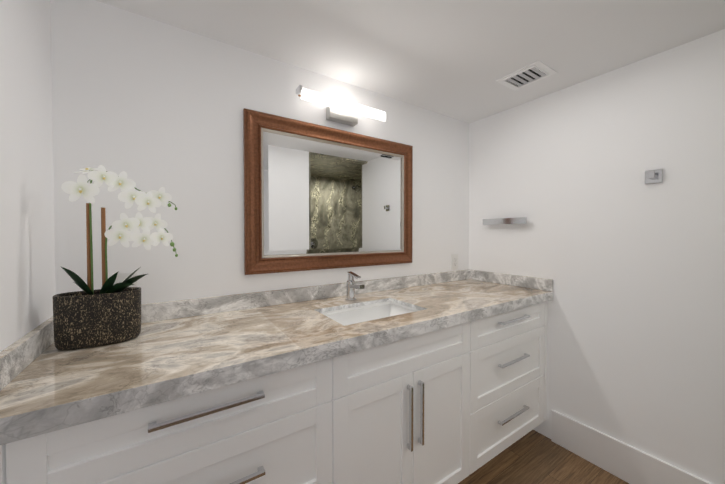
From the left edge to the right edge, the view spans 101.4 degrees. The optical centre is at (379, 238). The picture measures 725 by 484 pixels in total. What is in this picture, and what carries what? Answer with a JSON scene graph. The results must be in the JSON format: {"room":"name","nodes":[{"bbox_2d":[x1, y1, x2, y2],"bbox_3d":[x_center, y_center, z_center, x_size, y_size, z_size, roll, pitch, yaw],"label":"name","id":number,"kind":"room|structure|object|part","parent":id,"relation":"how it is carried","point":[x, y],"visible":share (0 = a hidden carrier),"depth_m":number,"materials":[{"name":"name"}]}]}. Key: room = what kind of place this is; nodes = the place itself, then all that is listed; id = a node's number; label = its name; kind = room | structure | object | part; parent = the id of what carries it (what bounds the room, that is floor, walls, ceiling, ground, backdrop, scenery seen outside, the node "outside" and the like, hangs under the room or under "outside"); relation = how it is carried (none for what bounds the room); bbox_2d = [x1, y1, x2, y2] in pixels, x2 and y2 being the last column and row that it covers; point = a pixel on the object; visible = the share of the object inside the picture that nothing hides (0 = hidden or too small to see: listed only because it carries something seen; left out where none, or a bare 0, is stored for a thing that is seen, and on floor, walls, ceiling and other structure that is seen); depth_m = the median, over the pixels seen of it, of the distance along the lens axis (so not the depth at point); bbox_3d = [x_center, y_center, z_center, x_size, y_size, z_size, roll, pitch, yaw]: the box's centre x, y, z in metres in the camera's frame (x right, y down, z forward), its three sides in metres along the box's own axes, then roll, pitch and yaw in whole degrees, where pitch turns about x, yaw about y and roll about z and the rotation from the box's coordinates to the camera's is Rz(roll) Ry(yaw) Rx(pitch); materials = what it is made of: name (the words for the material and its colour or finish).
{"room":"bathroom","nodes":[
{"label":"bathroom","id":0,"kind":"room"},
{"bbox_2d":[0,0,55,351],"bbox_3d":[-0.354,0.209,-0.188,0.120,2.133,2.920,-1,1,-35],"label":"wall","id":1,"kind":"structure","parent":0,"point":[27,265],"depth_m":0.84,"materials":[{"name":"paint"}]},
{"bbox_2d":[50,0,468,303],"bbox_3d":[0.035,0.175,1.937,3.550,2.133,0.120,-1,1,-35],"label":"wall","id":2,"kind":"structure","parent":0,"point":[146,104],"depth_m":1.26,"materials":[{"name":"paint"}]},
{"bbox_2d":[114,272,137,286],"bbox_3d":[-0.982,0.192,1.148,0.070,0.115,0.008,-1,1,-35],"label":"electrical outlet","id":3,"kind":"object","parent":2,"relation":"attached to","point":[121,277],"visible":0.19,"depth_m":1.15,"materials":[{"name":"white plastic"}]},
{"bbox_2d":[243,108,412,274],"bbox_3d":[-0.203,-0.221,1.670,1.030,0.772,0.032,-1,1,-35],"label":"mirror","id":4,"kind":"object","parent":2,"relation":"attached to","point":[317,197],"visible":1,"depth_m":1.59,"materials":[{"name":"brown wood"}]},
{"bbox_3d":[-0.206,-0.221,1.675,0.860,0.602,0.003,-1,1,-35],"label":"panel","id":5,"kind":"part","parent":4,"relation":"part of","materials":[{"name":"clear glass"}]},
{"bbox_2d":[296,85,385,125],"bbox_3d":[-0.192,-0.701,1.635,0.539,0.104,0.089,-1,1,-35],"label":"sconce","id":6,"kind":"object","parent":2,"relation":"attached to","point":[341,111],"visible":1,"depth_m":1.61,"materials":[{"name":"white glass"}]},
{"bbox_2d":[451,254,457,269],"bbox_3d":[0.571,0.174,2.232,0.070,0.115,0.008,-1,1,-35],"label":"electrical outlet","id":7,"kind":"object","parent":2,"relation":"attached to","point":[454,261],"visible":1,"depth_m":2.22,"materials":[{"name":"white plastic"}]},
{"bbox_2d":[96,0,724,123],"bbox_3d":[0.848,-0.913,0.755,3.550,0.080,3.120,-1,1,-35],"label":"ceiling","id":8,"kind":"structure","parent":0,"point":[455,59],"depth_m":1.29,"materials":[{"name":"paint"}]},
{"bbox_2d":[496,60,556,90],"bbox_3d":[0.800,-0.881,1.618,0.190,0.009,0.240,-1,1,-35],"label":"ceiling vent","id":9,"kind":"object","parent":8,"relation":"in","point":[538,70],"visible":1,"depth_m":1.60,"materials":[{"name":"white metal"}]},
{"bbox_2d":[458,430,628,483],"bbox_3d":[0.848,1.290,0.790,3.550,0.060,3.120,-1,1,-35],"label":"floor","id":10,"kind":"structure","parent":0,"point":[533,457],"depth_m":1.60,"materials":[{"name":"brown wood"}]},
{"bbox_2d":[0,277,552,483],"bbox_3d":[-0.037,0.787,1.438,2.246,0.926,0.628,-1,1,-35],"label":"bathroom vanity","id":11,"kind":"object","parent":10,"relation":"on","point":[436,378],"depth_m":1.00,"materials":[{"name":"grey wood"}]},
{"bbox_2d":[0,269,551,380],"bbox_3d":[-0.036,0.320,1.429,2.246,0.125,0.630,-1,1,-35],"label":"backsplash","id":12,"kind":"structure","parent":11,"relation":"on","point":[11,358],"depth_m":1.36,"materials":[{"name":"grey stone"}]},
{"bbox_2d":[53,165,177,349],"bbox_3d":[-0.856,0.052,0.981,0.314,0.566,0.124,-1,1,-35],"label":"orchid","id":13,"kind":"object","parent":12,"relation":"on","point":[107,313],"visible":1,"depth_m":0.94,"materials":[{"name":"white plant"}]},
{"bbox_3d":[-0.903,0.254,0.960,0.208,0.164,0.110,-1,1,-35],"label":"pot","id":14,"kind":"part","parent":13,"relation":"part of","materials":[{"name":"brown stone"}]},
{"bbox_2d":[348,271,363,292],"bbox_3d":[-0.125,0.220,1.543,0.046,0.084,0.140,-1,1,-35],"label":"faucet","id":15,"kind":"object","parent":11,"relation":"on","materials":[{"name":"silver metal"}]},
{"bbox_2d":[321,301,419,325],"bbox_3d":[-0.035,0.418,1.386,0.543,0.151,0.395,-1,1,-35],"label":"sink","id":16,"kind":"object","parent":11,"relation":"in","point":[345,313],"depth_m":1.50,"materials":[{"name":"white ceramic"}]},
{"bbox_2d":[469,29,724,483],"bbox_3d":[1.218,0.179,1.701,0.120,2.133,1.620,-1,1,-35],"label":"wall","id":17,"kind":"structure","parent":0,"point":[618,251],"depth_m":1.52,"materials":[{"name":"paint"}]},
{"bbox_2d":[483,217,526,224],"bbox_3d":[0.868,-0.117,2.038,0.062,0.042,0.320,-1,1,-35],"label":"towel rail","id":18,"kind":"object","parent":17,"relation":"attached to","point":[518,220],"visible":1,"depth_m":2.00,"materials":[{"name":"silver metal"}]},
{"bbox_2d":[551,410,711,483],"bbox_3d":[1.309,1.154,1.467,0.014,0.190,0.864,-1,1,-35],"label":"baseboard","id":19,"kind":"structure","parent":17,"relation":"attached to","point":[627,463],"depth_m":1.56,"materials":[{"name":"white wood"}]},
{"bbox_2d":[645,169,662,183],"bbox_3d":[1.308,-0.299,1.417,0.046,0.064,0.064,-1,1,-35],"label":"robe hook","id":20,"kind":"object","parent":17,"relation":"attached to","point":[654,176],"visible":1,"depth_m":1.41,"materials":[{"name":"silver metal"}]}
]}

